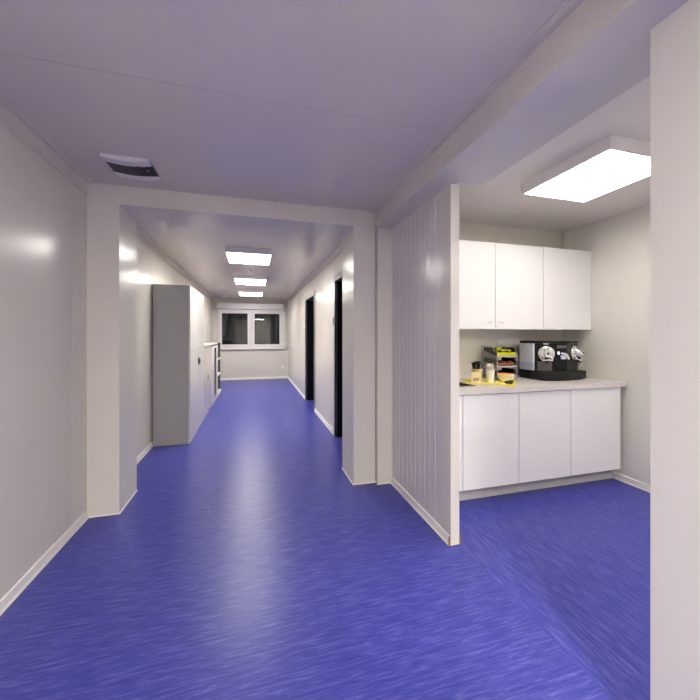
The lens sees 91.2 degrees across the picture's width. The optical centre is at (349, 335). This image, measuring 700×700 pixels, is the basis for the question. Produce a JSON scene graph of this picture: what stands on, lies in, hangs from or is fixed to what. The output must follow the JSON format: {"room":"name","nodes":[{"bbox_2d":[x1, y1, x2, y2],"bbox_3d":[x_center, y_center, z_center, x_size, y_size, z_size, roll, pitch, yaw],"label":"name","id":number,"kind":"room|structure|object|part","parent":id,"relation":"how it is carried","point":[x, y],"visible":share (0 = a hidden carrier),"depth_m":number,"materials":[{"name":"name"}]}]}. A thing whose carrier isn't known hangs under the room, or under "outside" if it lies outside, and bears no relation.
{"room":"office corridor","nodes":[
{"label":"office corridor","id":0,"kind":"room"},
{"bbox_2d":[0,123,211,599],"bbox_3d":[-2.286,0.107,3.522,0.100,2.500,14.020,0,0,-16],"label":"wall","id":1,"kind":"structure","parent":0,"point":[43,214],"depth_m":2.04,"materials":[{"name":"paint"}]},
{"bbox_2d":[0,510,88,615],"bbox_3d":[-1.139,1.327,-0.329,0.018,0.060,5.985,0,0,-16],"label":"baseboard","id":2,"kind":"structure","parent":1,"relation":"attached to","point":[17,589],"depth_m":1.97,"materials":[{"name":"white plastic"}]},
{"bbox_2d":[0,94,92,194],"bbox_3d":[-1.128,-1.093,-0.326,0.042,0.100,5.985,0,0,-16],"label":"trim","id":3,"kind":"structure","parent":1,"relation":"attached to","point":[11,118],"depth_m":1.97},
{"bbox_2d":[137,441,152,463],"bbox_3d":[-3.097,1.327,6.614,0.018,0.060,7.628,0,0,-16],"label":"baseboard","id":4,"kind":"structure","parent":1,"relation":"attached to","point":[147,449],"depth_m":3.87,"materials":[{"name":"white plastic"}]},
{"bbox_2d":[137,224,213,299],"bbox_3d":[-3.082,-1.093,6.618,0.050,0.100,7.628,0,0,-16],"label":"trim","id":5,"kind":"structure","parent":1,"relation":"attached to","point":[142,235],"depth_m":4.81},
{"bbox_2d":[87,183,136,516],"bbox_3d":[-1.913,0.107,2.773,0.213,2.500,0.407,0,0,-16],"label":"pillar","id":6,"kind":"structure","parent":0,"point":[111,230],"depth_m":2.59,"materials":[{"name":"paint"}]},
{"bbox_2d":[89,490,137,517],"bbox_3d":[-1.908,1.354,2.771,0.220,0.007,0.414,0,0,-16],"label":"trim","id":7,"kind":"structure","parent":6,"relation":"attached to","point":[136,490],"depth_m":2.60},
{"bbox_2d":[120,185,352,237],"bbox_3d":[-0.917,-1.069,3.056,1.856,0.147,0.404,0,0,-16],"label":"beam","id":8,"kind":"structure","parent":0,"point":[143,204],"depth_m":2.90,"materials":[{"name":"paint"}]},
{"bbox_2d":[212,297,287,377],"bbox_3d":[-3.025,0.107,10.633,2.337,2.500,0.130,0,0,-16],"label":"wall","id":9,"kind":"structure","parent":0,"point":[234,363],"depth_m":10.60,"materials":[{"name":"paint"}]},
{"bbox_2d":[217,303,282,309],"bbox_3d":[-3.042,-0.886,10.516,1.953,0.182,0.144,0,0,-16],"label":"box","id":10,"kind":"object","parent":9,"relation":"attached to","point":[219,305],"visible":1,"depth_m":10.44,"materials":[{"name":"white plastic"}]},
{"bbox_2d":[218,309,284,349],"bbox_3d":[-3.027,-0.182,10.581,2.005,1.220,0.150,0,0,-16],"label":"window","id":11,"kind":"structure","parent":9,"relation":"in","point":[248,345],"depth_m":10.56,"materials":[{"name":"white plastic"}]},
{"bbox_3d":[-3.510,-0.195,10.461,0.870,1.071,0.098,0,0,-16],"label":"sash","id":12,"kind":"part","parent":11,"relation":"part of","materials":[{"name":"white plastic"}]},
{"bbox_3d":[-3.020,0.411,10.556,2.005,0.033,0.080,0,0,-16],"label":"sill","id":13,"kind":"part","parent":11,"relation":"part of","materials":[{"name":"white plastic"}]},
{"bbox_3d":[-2.592,-0.195,10.720,0.878,1.071,0.098,0,0,-16],"label":"sash","id":14,"kind":"part","parent":11,"relation":"part of","materials":[{"name":"white plastic"}]},
{"bbox_2d":[220,376,287,379],"bbox_3d":[-3.052,1.327,10.580,2.257,0.060,0.018,0,0,-16],"label":"baseboard","id":15,"kind":"structure","parent":9,"relation":"attached to","point":[276,376],"depth_m":10.60,"materials":[{"name":"white plastic"}]},
{"bbox_2d":[0,378,649,699],"bbox_3d":[-0.073,1.407,4.146,4.700,0.100,14.220,0,0,-16],"label":"floor","id":16,"kind":"structure","parent":0,"point":[244,562],"depth_m":1.83,"materials":[{"name":"blue plastic"}]},
{"bbox_2d":[153,284,203,446],"bbox_3d":[-2.360,0.365,4.839,0.447,1.985,1.245,0,0,-16],"label":"tall cabinet","id":17,"kind":"object","parent":16,"relation":"on","point":[178,310],"visible":1,"depth_m":4.25,"materials":[{"name":"grey metal"}]},
{"bbox_3d":[-2.089,0.342,4.567,0.021,1.931,0.570,0,0,-16],"label":"door","id":18,"kind":"part","parent":17,"relation":"part of","materials":[{"name":"metal"}]},
{"bbox_3d":[-2.258,0.342,5.166,0.021,1.931,0.665,0,0,-16],"label":"door","id":19,"kind":"part","parent":17,"relation":"part of","materials":[{"name":"metal"}]},
{"bbox_2d":[204,344,211,417],"bbox_3d":[-2.682,0.760,5.973,0.418,1.195,1.051,0,0,-16],"label":"base cabinet","id":20,"kind":"object","parent":16,"relation":"on","point":[207,347],"visible":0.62,"depth_m":5.91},
{"bbox_2d":[204,343,217,405],"bbox_3d":[-2.990,0.760,7.043,0.406,1.195,1.160,0,0,-16],"label":"base cabinet","id":21,"kind":"object","parent":16,"relation":"on","point":[214,346],"visible":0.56,"depth_m":7.42,"materials":[{"name":"laminate"}]},
{"bbox_3d":[-2.712,0.775,6.766,0.020,1.025,0.465,0,0,-16],"label":"door","id":22,"kind":"part","parent":21,"relation":"part of","materials":[{"name":"metal"}]},
{"bbox_3d":[-2.929,0.775,7.536,0.020,1.025,0.236,0,0,-16],"label":"panel","id":23,"kind":"part","parent":21,"relation":"part of","materials":[{"name":"metal"}]},
{"bbox_2d":[204,342,220,395],"bbox_3d":[-3.244,0.760,7.958,0.415,1.195,0.720,0,0,-16],"label":"open shelf","id":24,"kind":"object","parent":16,"relation":"on","point":[218,344],"visible":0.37,"depth_m":8.33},
{"bbox_2d":[459,470,611,500],"bbox_3d":[1.531,1.294,2.996,1.996,0.127,0.017,0,0,-16],"label":"board","id":25,"kind":"object","parent":16,"relation":"on","point":[546,483],"visible":0.31,"depth_m":3.01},
{"bbox_2d":[459,395,462,491],"bbox_3d":[0.653,0.850,2.979,0.296,0.756,0.672,0,0,-16],"label":"base cabinet","id":26,"kind":"object","parent":25,"relation":"on","point":[460,396],"visible":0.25,"depth_m":2.69,"materials":[{"name":"white paint"}]},
{"bbox_2d":[459,374,626,395],"bbox_3d":[1.481,0.440,3.205,2.015,0.060,0.691,0,0,-16],"label":"countertop","id":27,"kind":"structure","parent":26,"relation":"on","point":[522,384],"depth_m":2.99,"materials":[{"name":"laminate"}]},
{"bbox_2d":[459,382,475,386],"bbox_3d":[0.782,0.447,3.052,0.466,0.044,0.434,0,0,-16],"label":"sink","id":28,"kind":"object","parent":27,"relation":"in","point":[461,384],"visible":0.08,"depth_m":3.02,"materials":[{"name":"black metal"}]},
{"bbox_2d":[463,379,515,385],"bbox_3d":[1.273,0.428,3.139,0.430,0.002,0.362,0,0,28],"label":"mat","id":29,"kind":"object","parent":27,"relation":"on","point":[466,380],"visible":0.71,"depth_m":3.10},
{"bbox_2d":[471,372,480,382],"bbox_3d":[1.141,0.381,3.098,0.084,0.090,0.023,0,0,16],"label":"card","id":30,"kind":"object","parent":29,"relation":"on","point":[475,376],"visible":1,"depth_m":3.10,"materials":[{"name":"beige paper"}]},
{"bbox_2d":[471,368,482,378],"bbox_3d":[1.174,0.367,3.170,0.104,0.118,0.104,0,0,-16],"label":"paper cup","id":31,"kind":"object","parent":29,"relation":"on","point":[472,369],"visible":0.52,"depth_m":3.13,"materials":[{"name":"beige paper"}]},
{"bbox_2d":[485,369,494,381],"bbox_3d":[1.279,0.368,3.125,0.084,0.115,0.084,0,0,-16],"label":"paper cup","id":32,"kind":"object","parent":29,"relation":"on","point":[489,373],"visible":0.88,"depth_m":3.10,"materials":[{"name":"white paper"}]},
{"bbox_2d":[497,373,514,381],"bbox_3d":[1.447,0.391,3.180,0.152,0.070,0.152,0,0,-16],"label":"bowl","id":33,"kind":"object","parent":29,"relation":"on","point":[503,377],"visible":0.87,"depth_m":3.13,"materials":[{"name":"beige ceramic"}]},
{"bbox_2d":[482,345,516,379],"bbox_3d":[1.487,0.263,3.420,0.230,0.332,0.235,0,0,-16],"label":"display stand","id":34,"kind":"object","parent":27,"relation":"on","point":[489,350],"visible":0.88,"depth_m":3.39,"materials":[{"name":"silver plastic"}]},
{"bbox_2d":[484,357,496,366],"bbox_3d":[1.385,0.262,3.387,0.003,0.077,0.190,0,0,-16],"label":"tray","id":35,"kind":"object","parent":34,"relation":"on","point":[488,360],"depth_m":3.37,"materials":[{"name":"grey metal"}]},
{"bbox_2d":[484,347,496,355],"bbox_3d":[1.385,0.160,3.387,0.003,0.081,0.190,0,0,-16],"label":"tray","id":36,"kind":"object","parent":34,"relation":"on","point":[489,350],"depth_m":3.37,"materials":[{"name":"grey metal"}]},
{"bbox_2d":[498,352,515,354],"bbox_3d":[1.515,0.179,3.324,0.206,0.027,0.018,0,0,-16],"label":"box","id":37,"kind":"object","parent":34,"relation":"on","point":[499,353],"visible":1,"depth_m":3.32,"materials":[{"name":"yellow cardboard"}]},
{"bbox_2d":[502,367,514,373],"bbox_3d":[1.590,0.367,3.445,0.003,0.075,0.190,0,0,-16],"label":"tray","id":38,"kind":"object","parent":34,"relation":"on","point":[506,370],"depth_m":3.44,"materials":[{"name":"black plastic"}]},
{"bbox_2d":[502,357,514,363],"bbox_3d":[1.590,0.262,3.445,0.003,0.077,0.190,0,0,-16],"label":"tray","id":39,"kind":"object","parent":34,"relation":"on","point":[506,359],"depth_m":3.45,"materials":[{"name":"black plastic"}]},
{"bbox_2d":[502,347,514,351],"bbox_3d":[1.590,0.160,3.445,0.003,0.081,0.190,0,0,-16],"label":"tray","id":40,"kind":"object","parent":34,"relation":"on","point":[512,349],"depth_m":3.42,"materials":[{"name":"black plastic"}]},
{"bbox_2d":[515,340,585,380],"bbox_3d":[2.030,0.242,3.452,0.627,0.373,0.463,0,0,-16],"label":"coffee machine","id":41,"kind":"object","parent":27,"relation":"on","point":[540,360],"visible":0.99,"depth_m":3.32,"materials":[{"name":"black plastic"}]},
{"bbox_3d":[1.768,0.174,3.427,0.019,0.190,0.178,0,0,-16],"label":"water tank","id":42,"kind":"part","parent":41,"relation":"part of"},
{"bbox_3d":[1.769,0.386,3.430,0.016,0.084,0.167,0,0,-16],"label":"tank","id":43,"kind":"part","parent":41,"relation":"part of","materials":[{"name":"black plastic"}]},
{"bbox_3d":[1.876,0.225,3.258,0.113,0.050,0.059,0,0,19],"label":"lever","id":44,"kind":"part","parent":41,"relation":"part of","materials":[{"name":"silver metal"}]},
{"bbox_3d":[2.042,0.066,3.452,0.545,0.021,0.293,0,0,-16],"label":"lid","id":45,"kind":"part","parent":41,"relation":"part of","materials":[{"name":"black plastic"}]},
{"bbox_2d":[531,369,585,379],"bbox_3d":[2.075,0.383,3.333,0.604,0.074,0.210,0,0,-16],"label":"drip tray","id":46,"kind":"object","parent":41,"relation":"on","point":[540,374],"depth_m":3.26,"materials":[{"name":"black plastic"}]},
{"bbox_2d":[461,392,518,490],"bbox_3d":[1.054,0.850,3.092,0.530,0.756,0.672,0,0,-16],"label":"base cabinet","id":47,"kind":"object","parent":25,"relation":"on","point":[490,421],"visible":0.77,"depth_m":2.76,"materials":[{"name":"white paint"}]},
{"bbox_2d":[517,390,570,482],"bbox_3d":[1.573,0.850,3.238,0.546,0.756,0.672,0,0,-16],"label":"base cabinet","id":48,"kind":"object","parent":25,"relation":"on","point":[544,416],"visible":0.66,"depth_m":2.91,"materials":[{"name":"white paint"}]},
{"bbox_2d":[570,387,618,475],"bbox_3d":[2.105,0.850,3.388,0.554,0.756,0.672,0,0,-16],"label":"base cabinet","id":49,"kind":"object","parent":25,"relation":"on","point":[594,411],"visible":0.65,"depth_m":3.06,"materials":[{"name":"white paint"}]},
{"bbox_2d":[0,0,649,299],"bbox_3d":[-0.073,-1.202,4.146,4.700,0.120,14.220,0,0,-16],"label":"ceiling","id":50,"kind":"structure","parent":0,"point":[325,103],"depth_m":1.67,"materials":[{"name":"white paint"}]},
{"bbox_2d":[100,153,158,180],"bbox_3d":[-1.472,-1.123,2.312,0.273,0.038,0.265,0,0,-16],"label":"ceiling vent","id":51,"kind":"object","parent":50,"relation":"in","point":[134,168],"visible":1,"depth_m":2.29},
{"bbox_2d":[225,246,271,264],"bbox_3d":[-1.412,-1.105,4.807,0.590,0.074,0.700,0,0,-16],"label":"ceiling light","id":52,"kind":"object","parent":50,"relation":"attached to","point":[239,255],"visible":1,"depth_m":4.60,"materials":[{"name":"white plastic"}]},
{"bbox_2d":[227,252,270,264],"bbox_3d":[-1.412,-1.075,4.807,0.556,0.009,0.666,0,0,-16],"label":"diffuser","id":53,"kind":"object","parent":52,"relation":"attached to","point":[257,258],"depth_m":4.71,"materials":[{"name":"white plastic"}]},
{"bbox_2d":[233,275,266,284],"bbox_3d":[-2.001,-1.105,6.896,0.610,0.074,0.760,0,0,-16],"label":"ceiling light","id":54,"kind":"object","parent":50,"relation":"attached to","point":[239,279],"visible":1,"depth_m":6.61,"materials":[{"name":"white plastic"}]},
{"bbox_2d":[235,279,265,284],"bbox_3d":[-2.001,-1.075,6.896,0.576,0.009,0.726,0,0,-16],"label":"diffuser","id":55,"kind":"object","parent":54,"relation":"attached to","point":[237,281],"depth_m":6.82,"materials":[{"name":"white plastic"}]},
{"bbox_2d":[238,289,262,295],"bbox_3d":[-2.585,-1.105,8.949,0.600,0.074,0.730,0,0,-16],"label":"ceiling light","id":56,"kind":"object","parent":50,"relation":"attached to","point":[241,292],"visible":1,"depth_m":8.67,"materials":[{"name":"white plastic"}]},
{"bbox_2d":[239,292,261,295],"bbox_3d":[-2.585,-1.075,8.949,0.566,0.009,0.696,0,0,-16],"label":"diffuser","id":57,"kind":"object","parent":56,"relation":"attached to","point":[240,293],"depth_m":8.87,"materials":[{"name":"white plastic"}]},
{"bbox_2d":[376,0,688,228],"bbox_3d":[1.218,-1.062,0.312,0.367,0.162,5.940,0,0,-16],"label":"ceiling beam","id":58,"kind":"structure","parent":50,"relation":"attached to","point":[601,51],"depth_m":1.43,"materials":[{"name":"paint"}]},
{"bbox_2d":[521,134,649,202],"bbox_3d":[1.682,-1.104,2.355,0.614,0.076,0.679,0,0,-16],"label":"ceiling light","id":59,"kind":"object","parent":50,"relation":"attached to","point":[612,163],"visible":0.83,"depth_m":2.27,"materials":[{"name":"white plastic"}]},
{"bbox_2d":[288,212,375,429],"bbox_3d":[-0.842,0.107,7.046,0.080,2.500,8.020,0,0,-16],"label":"wall","id":60,"kind":"structure","parent":0,"point":[323,283],"depth_m":5.72,"materials":[{"name":"paint"}]},
{"bbox_2d":[288,377,304,398],"bbox_3d":[-1.463,1.327,9.071,0.018,0.060,3.784,0,0,-16],"label":"baseboard","id":61,"kind":"structure","parent":60,"relation":"attached to","point":[290,380],"depth_m":8.48,"materials":[{"name":"white plastic"}]},
{"bbox_2d":[287,240,341,301],"bbox_3d":[-0.957,-1.093,7.217,0.050,0.100,7.628,0,0,-16],"label":"trim","id":62,"kind":"structure","parent":60,"relation":"attached to","point":[337,249],"depth_m":5.52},
{"bbox_2d":[314,408,333,434],"bbox_3d":[-0.425,1.327,5.387,0.018,0.060,1.508,0,0,-16],"label":"baseboard","id":63,"kind":"structure","parent":60,"relation":"attached to","point":[319,415],"depth_m":5.22,"materials":[{"name":"white plastic"}]},
{"bbox_2d":[342,210,374,483],"bbox_3d":[0.074,0.107,3.334,0.203,2.500,0.407,0,0,-16],"label":"wall","id":64,"kind":"structure","parent":0,"point":[358,244],"depth_m":3.15,"materials":[{"name":"paint"}]},
{"bbox_2d":[342,468,389,484],"bbox_3d":[0.069,1.354,3.228,0.579,0.007,0.250,0,0,38],"label":"trim","id":65,"kind":"structure","parent":64,"relation":"attached to","point":[342,468],"depth_m":3.14,"materials":[{"name":"white plastic"}]},
{"bbox_2d":[369,0,583,212],"bbox_3d":[1.013,-1.135,0.278,0.047,0.014,5.985,0,0,-16],"label":"trim","id":66,"kind":"structure","parent":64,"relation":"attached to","point":[565,10],"depth_m":1.54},
{"bbox_2d":[375,228,391,483],"bbox_3d":[0.309,0.189,3.184,0.150,2.338,0.098,0,0,-16],"label":"wall","id":67,"kind":"structure","parent":0,"point":[383,236],"depth_m":3.14,"materials":[{"name":"paint"}]},
{"bbox_2d":[390,191,449,545],"bbox_3d":[0.537,0.189,2.692,0.076,2.338,0.980,0,0,-16],"label":"wall","id":68,"kind":"structure","parent":0,"point":[416,240],"depth_m":2.65,"materials":[{"name":"metal"}]},
{"bbox_2d":[441,183,458,545],"bbox_3d":[0.664,0.189,2.275,0.064,2.338,0.118,0,0,-16],"label":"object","id":69,"kind":"structure","parent":68,"relation":"attached to","point":[449,194],"depth_m":2.22,"materials":[{"name":"paint"}]},
{"bbox_2d":[459,222,561,375],"bbox_3d":[1.280,0.107,3.550,2.219,2.500,0.080,0,0,-16],"label":"wall","id":70,"kind":"structure","parent":0,"point":[472,342],"depth_m":3.59,"materials":[{"name":"white paint"}]},
{"bbox_2d":[459,240,494,328],"bbox_3d":[1.040,-0.455,3.256,0.528,0.797,0.351,0,0,-16],"label":"upper cabinet","id":71,"kind":"object","parent":70,"relation":"attached to","point":[476,258],"visible":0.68,"depth_m":3.11,"materials":[{"name":"white paint"}]},
{"bbox_2d":[495,243,542,328],"bbox_3d":[1.560,-0.455,3.402,0.549,0.797,0.351,0,0,-16],"label":"upper cabinet","id":72,"kind":"object","parent":70,"relation":"attached to","point":[518,268],"visible":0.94,"depth_m":3.23,"materials":[{"name":"white paint"}]},
{"bbox_2d":[543,247,590,329],"bbox_3d":[2.114,-0.455,3.561,0.599,0.797,0.347,0,0,-16],"label":"upper cabinet","id":73,"kind":"object","parent":70,"relation":"attached to","point":[566,272],"visible":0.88,"depth_m":3.39,"materials":[{"name":"white paint"}]},
{"bbox_2d":[562,204,649,484],"bbox_3d":[3.213,0.107,0.968,0.100,2.500,6.120,0,0,-16],"label":"wall","id":74,"kind":"structure","parent":0,"point":[616,347],"depth_m":3.17,"materials":[{"name":"white paint"}]},
{"bbox_2d":[612,471,649,492],"bbox_3d":[3.245,1.327,0.637,0.018,0.060,5.465,0,0,-16],"label":"baseboard","id":75,"kind":"structure","parent":74,"relation":"attached to","point":[643,486],"depth_m":3.10,"materials":[{"name":"grey plastic"}]},
{"bbox_2d":[619,387,619,468],"bbox_3d":[2.384,0.849,3.469,0.024,0.754,0.668,0,0,-16],"label":"end panel","id":76,"kind":"object","parent":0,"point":[619,387],"visible":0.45,"depth_m":3.15,"materials":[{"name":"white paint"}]},
{"bbox_2d":[650,0,699,699],"bbox_3d":[1.508,0.189,-0.719,0.058,2.338,3.798,0,0,-16],"label":"wall","id":77,"kind":"structure","parent":0,"point":[675,41],"depth_m":1.04,"materials":[{"name":"white paint"}]},
{"bbox_3d":[0.256,0.107,7.470,2.263,2.500,8.000,0,0,-16],"label":"wall","id":78,"kind":"structure","parent":0,"visible":0},
{"bbox_2d":[305,290,314,410],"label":"door","id":79,"kind":"structure","parent":78,"relation":"in","point":[309,305],"depth_m":7.15,"materials":[{"name":"black wood"}]},
{"bbox_2d":[334,270,341,436],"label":"door","id":80,"kind":"structure","parent":78,"relation":"in","point":[338,277],"depth_m":4.56,"materials":[{"name":"black wood"}]}
]}

